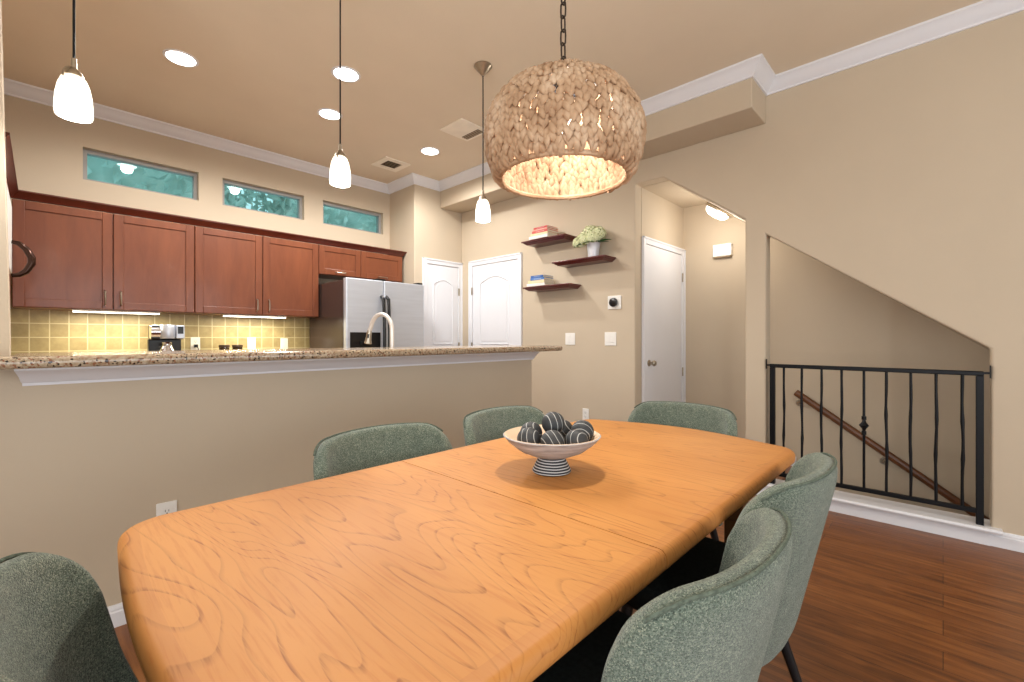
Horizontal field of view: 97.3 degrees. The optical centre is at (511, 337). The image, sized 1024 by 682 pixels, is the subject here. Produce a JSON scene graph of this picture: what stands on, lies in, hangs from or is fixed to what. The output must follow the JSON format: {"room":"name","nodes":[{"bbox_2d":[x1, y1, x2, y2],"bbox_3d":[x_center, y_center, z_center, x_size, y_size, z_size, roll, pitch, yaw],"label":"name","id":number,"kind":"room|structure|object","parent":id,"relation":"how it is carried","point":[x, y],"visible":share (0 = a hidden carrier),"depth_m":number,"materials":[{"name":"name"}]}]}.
{"room":"dining room","nodes":[
{"label":"dining room","id":0,"kind":"room"},
{"bbox_2d":[4,94,389,317],"bbox_3d":[-2.730,-0.350,4.330,0.130,3.000,3.425,0,0,44],"label":"wall","id":1,"kind":"structure","parent":0,"point":[47,147],"depth_m":3.95,"materials":[{"name":"paint"}]},
{"bbox_2d":[12,199,193,313],"bbox_3d":[-3.142,-0.581,3.532,0.374,0.738,1.034,0,0,44],"label":"upper cabinet","id":2,"kind":"object","parent":1,"relation":"attached to","point":[86,259],"visible":1,"depth_m":3.38,"materials":[{"name":"brown wood"}]},
{"bbox_2d":[72,309,159,314],"bbox_3d":[-3.066,-0.203,3.508,0.070,0.019,0.515,0,0,44],"label":"light","id":3,"kind":"object","parent":2,"relation":"attached to","point":[73,310],"visible":0.99,"depth_m":3.47,"materials":[{"name":"white plastic"}]},
{"bbox_2d":[83,149,196,199],"bbox_3d":[-3.179,-1.381,3.888,0.070,0.258,0.765,0,0,44],"label":"window","id":4,"kind":"structure","parent":1,"relation":"in","point":[86,152],"depth_m":3.84,"materials":[{"name":"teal glass"}]},
{"bbox_2d":[10,309,308,354],"bbox_3d":[-2.997,0.014,3.946,0.012,0.450,2.499,0,0,44],"label":"backsplash","id":5,"kind":"structure","parent":1,"relation":"attached to","point":[32,331],"depth_m":3.74,"materials":[{"name":"tile"}]},
{"bbox_2d":[191,337,199,349],"bbox_3d":[-2.850,0.049,4.049,0.058,0.108,0.060,0,0,44],"label":"wall outlet","id":6,"kind":"object","parent":1,"relation":"attached to","point":[195,341],"visible":0.94,"depth_m":4.03,"materials":[{"name":"white plastic"}]},
{"bbox_2d":[247,338,255,348],"bbox_3d":[-2.544,0.053,4.404,0.010,0.116,0.072,0,0,44],"label":"wall outlet","id":7,"kind":"object","parent":1,"relation":"attached to","point":[251,342],"visible":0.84,"depth_m":4.40,"materials":[{"name":"white plastic"}]},
{"bbox_2d":[191,226,317,317],"bbox_3d":[-2.423,-0.581,4.284,0.374,0.738,1.045,0,0,44],"label":"upper cabinet","id":8,"kind":"object","parent":1,"relation":"attached to","point":[236,273],"visible":0.99,"depth_m":4.13,"materials":[{"name":"brown wood"}]},
{"bbox_2d":[222,314,286,317],"bbox_3d":[-2.394,-0.203,4.210,0.070,0.019,0.523,0,0,44],"label":"light","id":9,"kind":"object","parent":8,"relation":"attached to","point":[223,315],"visible":1,"depth_m":4.17,"materials":[{"name":"white plastic"}]},
{"bbox_2d":[223,179,301,219],"bbox_3d":[-2.526,-1.381,4.571,0.070,0.258,0.750,0,0,44],"label":"window","id":10,"kind":"structure","parent":1,"relation":"in","point":[225,182],"depth_m":4.58,"materials":[{"name":"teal glass"}]},
{"bbox_2d":[280,338,287,348],"bbox_3d":[-2.335,0.060,4.623,0.010,0.116,0.072,0,0,44],"label":"light switch","id":11,"kind":"object","parent":1,"relation":"attached to","point":[283,341],"visible":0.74,"depth_m":4.62,"materials":[{"name":"white plastic"}]},
{"bbox_2d":[323,201,380,233],"bbox_3d":[-1.874,-1.381,5.253,0.070,0.258,0.734,0,0,44],"label":"window","id":12,"kind":"structure","parent":1,"relation":"in","point":[331,205],"depth_m":5.27,"materials":[{"name":"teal glass"}]},
{"bbox_2d":[318,244,401,282],"bbox_3d":[-1.724,-0.800,5.014,0.374,0.300,0.975,0,0,44],"label":"upper cabinet","id":13,"kind":"object","parent":1,"relation":"attached to","point":[335,263],"visible":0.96,"depth_m":4.86,"materials":[{"name":"brown wood"}]},
{"bbox_2d":[0,0,531,606],"bbox_3d":[-1.385,-0.350,2.104,0.130,3.000,4.327,0,0,44],"label":"wall","id":14,"kind":"structure","parent":0,"point":[89,463],"depth_m":1.92,"materials":[{"name":"paint"}]},
{"bbox_2d":[107,602,126,627],"bbox_3d":[-1.374,1.107,2.104,0.145,0.086,4.342,0,0,44],"label":"baseboard","id":15,"kind":"structure","parent":14,"relation":"attached to","point":[116,611],"depth_m":1.80,"materials":[{"name":"white paint"}]},
{"bbox_2d":[156,500,176,516],"bbox_3d":[-1.467,0.755,1.916,0.010,0.116,0.072,0,0,44],"label":"wall outlet","id":16,"kind":"object","parent":14,"relation":"attached to","point":[171,506],"visible":0.48,"depth_m":1.91,"materials":[{"name":"white plastic"}]},
{"bbox_2d":[162,507,171,514],"bbox_3d":[-1.465,0.735,1.914,0.002,0.033,0.033,0,0,44],"label":"receptacle","id":17,"kind":"object","parent":16,"relation":"attached to","point":[165,510],"depth_m":1.91,"materials":[{"name":"white plastic"}]},
{"bbox_2d":[14,352,538,385],"bbox_3d":[-0.777,0.136,2.591,0.075,0.072,2.798,0,0,44],"label":"trim","id":18,"kind":"structure","parent":14,"relation":"attached to","point":[68,375],"depth_m":2.05,"materials":[{"name":"white paint"}]},
{"bbox_2d":[0,345,562,369],"bbox_3d":[-1.246,0.080,2.167,0.525,0.040,4.310,0,0,44],"label":"countertop","id":19,"kind":"structure","parent":14,"relation":"on","point":[64,359],"depth_m":1.91,"materials":[{"name":"stone"}]},
{"bbox_2d":[390,184,461,283],"bbox_3d":[-1.073,-0.350,5.678,0.660,3.000,0.815,0,0,44],"label":"wall","id":20,"kind":"structure","parent":0,"point":[419,227],"depth_m":5.33,"materials":[{"name":"paint"}]},
{"bbox_2d":[422,257,462,346],"bbox_3d":[-0.809,0.106,5.419,0.080,2.087,0.594,0,0,44],"label":"door","id":21,"kind":"structure","parent":20,"relation":"in","point":[443,285],"depth_m":5.43,"materials":[{"name":"white paint"}]},
{"bbox_2d":[1,0,982,183],"bbox_3d":[0.230,-1.900,1.911,7.750,0.100,6.520,0,0,44],"label":"ceiling","id":22,"kind":"structure","parent":0,"point":[262,77],"depth_m":2.90,"materials":[{"name":"paint"}]},
{"bbox_2d":[53,0,93,123],"bbox_3d":[-1.577,-1.323,1.623,0.126,1.053,0.126,0,0,44],"label":"pendant light","id":23,"kind":"object","parent":22,"relation":"hanging from","point":[72,101],"visible":1,"depth_m":1.60,"materials":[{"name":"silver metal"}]},
{"bbox_2d":[162,49,198,67],"bbox_3d":[-2.187,-1.846,2.978,0.196,0.008,0.196,0,0,44],"label":"recessed light","id":24,"kind":"object","parent":22,"relation":"in","point":[181,58],"visible":1,"depth_m":2.97,"materials":[{"name":"white paint"}]},
{"bbox_2d":[317,108,342,119],"bbox_3d":[-1.503,-1.846,3.723,0.196,0.008,0.196,0,0,44],"label":"recessed light","id":25,"kind":"object","parent":22,"relation":"in","point":[327,113],"visible":0.91,"depth_m":3.71,"materials":[{"name":"white paint"}]},
{"bbox_2d":[329,0,350,187],"bbox_3d":[-0.892,-1.323,2.340,0.126,1.053,0.126,0,0,44],"label":"pendant light","id":26,"kind":"object","parent":22,"relation":"hanging from","point":[340,176],"visible":1,"depth_m":2.32,"materials":[{"name":"silver metal"}]},
{"bbox_2d":[331,66,360,82],"bbox_3d":[-1.163,-1.846,3.159,0.196,0.008,0.196,0,0,44],"label":"recessed light","id":27,"kind":"object","parent":22,"relation":"in","point":[348,74],"visible":0.96,"depth_m":3.15,"materials":[{"name":"white paint"}]},
{"bbox_2d":[371,156,410,171],"bbox_3d":[-1.286,-1.844,4.791,0.300,0.012,0.300,0,0,44],"label":"ceiling vent","id":28,"kind":"object","parent":22,"relation":"in","point":[387,163],"visible":1,"depth_m":4.78,"materials":[{"name":"beige metal"}]},
{"bbox_2d":[420,147,439,155],"bbox_3d":[-0.811,-1.846,4.459,0.196,0.008,0.196,0,0,44],"label":"recessed light","id":29,"kind":"object","parent":22,"relation":"in","point":[431,151],"visible":1,"depth_m":4.45,"materials":[{"name":"white paint"}]},
{"bbox_2d":[440,118,481,140],"bbox_3d":[-0.422,-1.842,4.001,0.300,0.016,0.320,0,0,44],"label":"ceiling vent","id":30,"kind":"object","parent":22,"relation":"in","point":[463,129],"visible":0.83,"depth_m":3.97,"materials":[{"name":"beige metal"}]},
{"bbox_2d":[474,61,491,222],"bbox_3d":[-0.197,-1.323,3.067,0.126,1.053,0.126,0,0,44],"label":"pendant light","id":31,"kind":"object","parent":22,"relation":"hanging from","point":[482,215],"visible":1,"depth_m":3.04,"materials":[{"name":"silver metal"}]},
{"bbox_2d":[483,0,646,200],"bbox_3d":[0.157,-1.163,1.379,0.489,1.372,0.489,0,0,19],"label":"chandelier","id":32,"kind":"object","parent":22,"relation":"hanging from","point":[605,125],"visible":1,"depth_m":1.20,"materials":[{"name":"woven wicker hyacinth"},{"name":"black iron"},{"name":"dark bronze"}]},
{"bbox_2d":[114,466,1023,681],"bbox_3d":[0.230,1.200,1.911,7.750,0.100,6.520,0,0,44],"label":"floor","id":33,"kind":"structure","parent":0,"point":[882,602],"depth_m":1.90,"materials":[{"name":"brown wood"}]},
{"bbox_2d":[0,552,138,681],"bbox_3d":[-0.459,0.736,0.699,0.526,0.834,0.548,0,0,44],"label":"dining chair","id":34,"kind":"object","parent":33,"relation":"on","point":[56,625],"visible":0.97,"depth_m":0.70,"materials":[{"name":"green fabric"}]},
{"bbox_2d":[309,277,423,347],"bbox_3d":[-1.509,0.282,4.755,0.907,1.735,0.873,0,0,44],"label":"refrigerator","id":35,"kind":"object","parent":33,"relation":"on","point":[347,306],"visible":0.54,"depth_m":4.43,"materials":[{"name":"silver metal"}]},
{"bbox_2d":[313,422,452,479],"bbox_3d":[-0.312,0.736,1.444,0.548,0.834,0.526,0,0,44],"label":"dining chair","id":36,"kind":"object","parent":33,"relation":"on","point":[353,450],"visible":0.22,"depth_m":1.59,"materials":[{"name":"green fabric"},{"name":"black metal"}]},
{"bbox_2d":[117,419,795,681],"bbox_3d":[0.120,0.774,1.324,0.913,0.752,1.904,0,0,44],"label":"dining table","id":37,"kind":"object","parent":33,"relation":"on","point":[469,563],"visible":0.91,"depth_m":0.82,"materials":[{"name":"brown wood"}]},
{"bbox_2d":[503,425,600,476],"bbox_3d":[0.118,0.341,1.347,0.290,0.112,0.290,0,0,44],"label":"pedestal bowl","id":38,"kind":"object","parent":37,"relation":"on","point":[551,461],"visible":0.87,"depth_m":1.27,"materials":[{"name":"white ceramic"}]},
{"bbox_2d":[517,427,540,443],"bbox_3d":[0.048,0.293,1.304,0.069,0.069,0.069,0,0,-23],"label":"decorative ball","id":39,"kind":"object","parent":38,"relation":"in","point":[528,434],"visible":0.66,"depth_m":1.28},
{"bbox_2d":[520,422,541,436],"bbox_3d":[0.058,0.290,1.375,0.069,0.069,0.069,0,0,-15],"label":"decorative ball","id":40,"kind":"object","parent":38,"relation":"in","point":[534,425],"visible":0.43,"depth_m":1.36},
{"bbox_2d":[540,430,564,444],"bbox_3d":[0.114,0.295,1.276,0.069,0.069,0.069,0,0,-25],"label":"decorative ball","id":41,"kind":"object","parent":38,"relation":"in","point":[552,437],"visible":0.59,"depth_m":1.25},
{"bbox_2d":[542,412,564,431],"bbox_3d":[0.123,0.255,1.351,0.069,0.069,0.069,0,0,-26],"label":"decorative ball","id":42,"kind":"object","parent":38,"relation":"in","point":[551,420],"visible":0.88,"depth_m":1.33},
{"bbox_2d":[560,420,571,438],"bbox_3d":[0.158,0.290,1.411,0.069,0.069,0.069,0,0,-27],"label":"decorative ball","id":43,"kind":"object","parent":38,"relation":"in","point":[568,425],"visible":0.25,"depth_m":1.38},
{"bbox_2d":[564,429,588,443],"bbox_3d":[0.184,0.296,1.292,0.069,0.069,0.069,0,0,-18],"label":"decorative ball","id":44,"kind":"object","parent":38,"relation":"in","point":[575,436],"visible":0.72,"depth_m":1.27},
{"bbox_2d":[571,420,593,440],"bbox_3d":[0.212,0.282,1.361,0.069,0.069,0.069,0,0,-18],"label":"decorative ball","id":45,"kind":"object","parent":38,"relation":"in","point":[585,426],"visible":0.58,"depth_m":1.34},
{"bbox_2d":[463,405,618,610],"bbox_3d":[0.104,0.736,1.879,0.548,0.834,0.526,0,0,44],"label":"dining chair","id":46,"kind":"object","parent":33,"relation":"on","point":[488,424],"visible":0.25,"depth_m":2.02,"materials":[{"name":"green fabric"},{"name":"black metal"}]},
{"bbox_2d":[532,507,791,681],"bbox_3d":[0.213,0.736,0.873,0.548,0.834,0.526,0,0,44],"label":"dining chair","id":47,"kind":"object","parent":33,"relation":"on","point":[718,627],"visible":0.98,"depth_m":0.60,"materials":[{"name":"green fabric"},{"name":"black metal"}]},
{"bbox_2d":[627,401,736,540],"bbox_3d":[0.689,0.736,2.030,0.526,0.834,0.548,0,0,44],"label":"dining chair","id":48,"kind":"object","parent":33,"relation":"on","point":[703,417],"visible":0.25,"depth_m":2.19,"materials":[{"name":"green fabric"},{"name":"black metal"}]},
{"bbox_2d":[621,452,837,681],"bbox_3d":[0.596,0.736,1.298,0.548,0.834,0.526,0,0,44],"label":"dining chair","id":49,"kind":"object","parent":33,"relation":"on","point":[805,496],"visible":0.48,"depth_m":1.09,"materials":[{"name":"green fabric"},{"name":"black metal"}]},
{"bbox_2d":[765,487,990,545],"bbox_3d":[2.293,1.113,2.933,1.120,0.075,0.150,0,0,44],"label":"curb","id":50,"kind":"object","parent":33,"relation":"on","point":[975,536],"visible":0.43,"depth_m":2.71,"materials":[{"name":"white paint"}]},
{"bbox_3d":[-2.833,0.716,3.713,0.571,0.868,2.389,0,0,44],"label":"base cabinet","id":51,"kind":"object","parent":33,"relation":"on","visible":0},
{"bbox_3d":[-2.821,0.260,3.705,0.599,0.040,2.394,0,0,44],"label":"countertop","id":52,"kind":"structure","parent":51,"relation":"on","visible":0},
{"bbox_2d":[147,325,184,350],"bbox_3d":[-2.840,0.066,3.705,0.214,0.348,0.220,0,0,44],"label":"coffee maker","id":53,"kind":"object","parent":52,"relation":"on","point":[160,337],"visible":0.74,"depth_m":3.67,"materials":[{"name":"black plastic"}]},
{"bbox_2d":[160,325,175,338],"bbox_3d":[-2.801,-0.052,3.668,0.108,0.112,0.108,0,0,44],"label":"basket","id":54,"kind":"object","parent":53,"relation":"on","point":[166,331],"depth_m":3.63,"materials":[{"name":"silver metal"}]},
{"bbox_2d":[219,345,229,349],"bbox_3d":[-2.581,0.150,4.043,0.084,0.180,0.084,0,0,44],"label":"canister","id":55,"kind":"object","parent":52,"relation":"on","point":[222,347],"visible":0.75,"depth_m":4.01,"materials":[{"name":"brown glass"}]},
{"bbox_2d":[232,345,242,349],"bbox_3d":[-2.509,0.150,4.119,0.084,0.180,0.084,0,0,44],"label":"canister","id":56,"kind":"object","parent":52,"relation":"on","point":[235,347],"visible":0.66,"depth_m":4.09,"materials":[{"name":"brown glass"}]},
{"bbox_3d":[-1.216,0.716,2.788,0.569,0.868,2.950,0,0,44],"label":"base cabinet","id":57,"kind":"object","parent":33,"relation":"on","visible":0},
{"bbox_3d":[-1.230,0.260,2.802,0.609,0.040,3.050,0,0,44],"label":"countertop","id":58,"kind":"structure","parent":57,"relation":"on","visible":0},
{"bbox_2d":[364,312,393,346],"bbox_3d":[-0.914,0.031,3.131,0.301,0.418,0.111,0,0,18],"label":"kitchen faucet","id":59,"kind":"object","parent":58,"relation":"on","point":[391,325],"visible":0.66,"depth_m":3.13,"materials":[{"name":"silver metal"}]},
{"bbox_2d":[440,78,765,212],"bbox_3d":[0.493,-1.705,4.351,3.438,0.290,0.330,0,0,44],"label":"soffit","id":60,"kind":"structure","parent":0,"point":[739,106],"depth_m":3.40,"materials":[{"name":"paint"}]},
{"bbox_2d":[641,187,682,402],"bbox_3d":[1.488,-0.350,4.506,0.122,3.000,1.030,0,0,44],"label":"wall","id":61,"kind":"structure","parent":0,"point":[661,219],"depth_m":4.35,"materials":[{"name":"paint"}]},
{"bbox_2d":[642,236,685,401],"bbox_3d":[1.519,0.112,4.393,0.080,2.077,0.914,0,0,44],"label":"door","id":62,"kind":"structure","parent":61,"relation":"in","point":[663,271],"depth_m":4.38,"materials":[{"name":"white paint"}]},
{"bbox_2d":[462,10,1023,535],"bbox_3d":[1.925,-0.350,3.293,6.970,3.000,0.120,0,0,44],"label":"wall","id":63,"kind":"structure","parent":0,"point":[901,174],"depth_m":2.93,"materials":[{"name":"paint"}]},
{"bbox_2d":[468,252,521,345],"bbox_3d":[-0.229,0.106,5.214,0.879,2.087,0.080,0,0,44],"label":"door","id":64,"kind":"structure","parent":63,"relation":"in","point":[494,289],"depth_m":5.23,"materials":[{"name":"white paint"}]},
{"bbox_2d":[4,0,1023,193],"bbox_3d":[0.268,-1.805,1.944,7.500,0.090,4.120,0,0,44],"label":"trim","id":65,"kind":"structure","parent":63,"relation":"attached to","point":[757,67],"depth_m":3.21,"materials":[{"name":"white paint"}]},
{"bbox_2d":[521,233,575,247],"bbox_3d":[0.368,-0.978,4.556,0.565,0.038,0.204,0,0,44],"label":"wall shelf","id":66,"kind":"object","parent":63,"relation":"attached to","point":[561,238],"visible":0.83,"depth_m":4.49,"materials":[{"name":"brown wood"}]},
{"bbox_2d":[529,233,553,239],"bbox_3d":[0.319,-1.013,4.565,0.245,0.030,0.171,0,0,44],"label":"book","id":67,"kind":"object","parent":66,"relation":"on","point":[546,234],"visible":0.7,"depth_m":4.48,"materials":[{"name":"white paper"}]},
{"bbox_2d":[530,231,557,236],"bbox_3d":[0.326,-1.040,4.558,0.225,0.022,0.171,0,0,44],"label":"book","id":68,"kind":"object","parent":67,"relation":"on","point":[545,232],"visible":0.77,"depth_m":4.49,"materials":[{"name":"yellow paper"}]},
{"bbox_2d":[532,228,557,233],"bbox_3d":[0.333,-1.063,4.551,0.200,0.024,0.171,0,0,44],"label":"book","id":69,"kind":"object","parent":68,"relation":"on","point":[547,229],"visible":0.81,"depth_m":4.49,"materials":[{"name":"red paper"}]},
{"bbox_2d":[533,227,557,230],"bbox_3d":[0.337,-1.083,4.548,0.171,0.014,0.190,0,0,-44],"label":"book","id":70,"kind":"object","parent":69,"relation":"on","point":[545,227],"visible":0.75,"depth_m":4.48,"materials":[{"name":"red paper"}]},
{"bbox_2d":[534,225,557,229],"bbox_3d":[0.340,-1.099,4.545,0.171,0.018,0.180,0,0,-44],"label":"book","id":71,"kind":"object","parent":70,"relation":"on","point":[545,225],"visible":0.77,"depth_m":4.48,"materials":[{"name":"red paper"}]},
{"bbox_2d":[523,283,580,291],"bbox_3d":[0.395,-0.503,4.530,0.590,0.038,0.204,0,0,44],"label":"wall shelf","id":72,"kind":"object","parent":63,"relation":"attached to","point":[564,286],"visible":1,"depth_m":4.45,"materials":[{"name":"brown wood"}]},
{"bbox_2d":[527,282,552,286],"bbox_3d":[0.290,-0.537,4.593,0.235,0.028,0.161,0,0,43],"label":"book","id":73,"kind":"object","parent":72,"relation":"on","point":[543,283],"visible":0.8,"depth_m":4.52,"materials":[{"name":"white paper"}]},
{"bbox_2d":[528,279,554,283],"bbox_3d":[0.297,-0.567,4.586,0.161,0.030,0.220,0,0,-45],"label":"book","id":74,"kind":"object","parent":73,"relation":"on","point":[541,280],"visible":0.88,"depth_m":4.51,"materials":[{"name":"yellow paper"}]},
{"bbox_2d":[530,277,553,280],"bbox_3d":[0.304,-0.594,4.579,0.175,0.024,0.161,0,0,42],"label":"book","id":75,"kind":"object","parent":74,"relation":"on","point":[538,278],"visible":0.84,"depth_m":4.52,"materials":[{"name":"blue paper"}]},
{"bbox_2d":[531,275,552,277],"bbox_3d":[0.304,-0.618,4.579,0.161,0.022,0.165,0,0,-45],"label":"book","id":76,"kind":"object","parent":75,"relation":"on","point":[536,276],"visible":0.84,"depth_m":4.52,"materials":[{"name":"blue paper"}]},
{"bbox_2d":[565,333,574,344],"bbox_3d":[0.578,0.009,4.490,0.118,0.118,0.010,0,0,44],"label":"light switch","id":77,"kind":"object","parent":63,"relation":"attached to","point":[569,337],"visible":1,"depth_m":4.49,"materials":[{"name":"white plastic"}]},
{"bbox_2d":[552,255,615,267],"bbox_3d":[0.672,-0.721,4.265,0.595,0.038,0.204,0,0,44],"label":"wall shelf","id":78,"kind":"object","parent":63,"relation":"attached to","point":[598,259],"visible":1,"depth_m":4.19,"materials":[{"name":"brown wood"}]},
{"bbox_2d":[573,225,610,256],"bbox_3d":[0.739,-0.892,4.175,0.369,0.301,0.228,0,0,44],"label":"hydrangea","id":79,"kind":"object","parent":78,"relation":"on","point":[591,237],"visible":0.99,"depth_m":4.13,"materials":[{"name":"plant"}]},
{"bbox_2d":[587,242,599,256],"bbox_3d":[0.755,-0.810,4.183,0.130,0.139,0.130,0,0,44],"label":"pot","id":80,"kind":"object","parent":78,"relation":"on","point":[593,248],"depth_m":4.14,"materials":[{"name":"white ceramic"}]},
{"bbox_2d":[583,408,588,419],"bbox_3d":[0.712,0.740,4.362,0.072,0.116,0.010,0,0,44],"label":"wall outlet","id":81,"kind":"object","parent":63,"relation":"attached to","point":[585,411],"visible":0.93,"depth_m":4.36,"materials":[{"name":"white plastic"}]},
{"bbox_2d":[605,332,615,345],"bbox_3d":[0.910,0.008,4.172,0.122,0.124,0.010,0,0,44],"label":"light switch","id":82,"kind":"object","parent":63,"relation":"attached to","point":[610,337],"visible":1,"depth_m":4.17,"materials":[{"name":"white plastic"}]},
{"bbox_2d":[608,295,620,308],"bbox_3d":[0.932,-0.327,4.132,0.140,0.124,0.038,0,0,44],"label":"thermostat","id":83,"kind":"object","parent":63,"relation":"attached to","point":[614,302],"visible":1,"depth_m":4.12,"materials":[{"name":"white plastic"}]},
{"bbox_2d":[766,479,1002,535],"bbox_3d":[2.301,1.060,2.909,1.166,0.024,0.194,0,0,44],"label":"trim","id":84,"kind":"structure","parent":63,"relation":"attached to","point":[944,517],"depth_m":2.74,"materials":[{"name":"white paint"}]},
{"bbox_2d":[766,359,990,525],"bbox_3d":[2.256,0.600,2.893,1.122,0.894,0.054,0,0,44],"label":"stair railing","id":85,"kind":"object","parent":84,"relation":"on","point":[979,510],"visible":0.93,"depth_m":2.77,"materials":[{"name":"black metal"}]},
{"bbox_2d":[756,487,1023,552],"bbox_3d":[3.074,1.107,2.100,3.660,0.086,0.015,0,0,44],"label":"baseboard","id":86,"kind":"structure","parent":63,"relation":"attached to","point":[1009,541],"depth_m":2.45,"materials":[{"name":"white paint"}]},
{"bbox_2d":[642,180,989,350],"bbox_3d":[3.145,0.179,2.839,4.578,3.333,0.910,0,0,44],"label":"ceiling","id":87,"kind":"structure","parent":0,"point":[668,190],"depth_m":4.21,"materials":[{"name":"paint"}]},
{"bbox_2d":[706,202,732,219],"bbox_3d":[1.863,-1.149,4.057,0.256,0.184,0.215,0,0,-42],"label":"dome light","id":88,"kind":"object","parent":87,"relation":"attached to","point":[714,211],"visible":0.98,"depth_m":3.99,"materials":[{"name":"silver metal"}]},
{"bbox_2d":[683,204,989,517],"bbox_3d":[3.501,0.500,3.211,4.578,4.700,0.120,0,0,44],"label":"wall","id":89,"kind":"structure","parent":0,"point":[820,315],"depth_m":3.84,"materials":[{"name":"paint"}]},
{"bbox_2d":[713,243,732,258],"bbox_3d":[2.080,-0.861,4.455,0.176,0.132,0.044,0,0,44],"label":"door chime","id":90,"kind":"object","parent":89,"relation":"attached to","point":[720,250],"visible":1,"depth_m":4.43,"materials":[{"name":"white plastic"}]},
{"bbox_2d":[794,390,989,519],"bbox_3d":[3.038,0.980,3.500,1.462,1.045,0.100,0,0,44],"label":"stair handrail","id":91,"kind":"object","parent":89,"relation":"attached to","point":[942,491],"visible":0.59,"depth_m":3.56,"materials":[{"name":"brown wood"}]},
{"bbox_3d":[-3.098,-0.350,2.222,2.510,3.000,0.130,0,0,44],"label":"wall","id":92,"kind":"structure","parent":0,"visible":0},
{"bbox_2d":[6,178,10,306],"bbox_3d":[-3.047,-0.580,2.493,1.250,0.740,0.329,0,0,44],"label":"upper cabinet","id":93,"kind":"object","parent":92,"relation":"attached to","point":[6,178],"visible":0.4,"depth_m":3.04,"materials":[{"name":"brown wood"}]},
{"bbox_2d":[7,187,35,276],"bbox_3d":[-2.852,-0.568,2.393,0.760,0.475,0.446,0,0,44],"label":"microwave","id":94,"kind":"object","parent":93,"relation":"in","point":[31,259],"visible":0.52,"depth_m":2.69,"materials":[{"name":"white plastic"}]},
{"bbox_2d":[5,132,406,256],"bbox_3d":[-1.997,-0.978,3.844,1.279,0.054,3.265,0,0,38],"label":"crown molding","id":95,"kind":"structure","parent":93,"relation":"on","point":[11,177],"depth_m":3.59,"materials":[{"name":"brown wood"}]},
{"label":"outside","id":96,"kind":"structure","parent":0,"visible":0},
{"bbox_2d":[87,156,258,209],"bbox_3d":[-5.597,-1.489,6.621,3.281,5.300,3.253,0,0,44],"label":"tree","id":97,"kind":"object","parent":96,"point":[98,169],"visible":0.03,"depth_m":5.78,"materials":[{"name":"green plant"}]},
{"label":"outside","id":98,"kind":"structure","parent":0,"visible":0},
{"bbox_2d":[253,192,375,231],"bbox_3d":[-3.252,-1.525,9.065,3.431,5.372,3.491,0,0,44],"label":"tree","id":99,"kind":"object","parent":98,"point":[280,205],"visible":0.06,"depth_m":7.83,"materials":[{"name":"green plant"}]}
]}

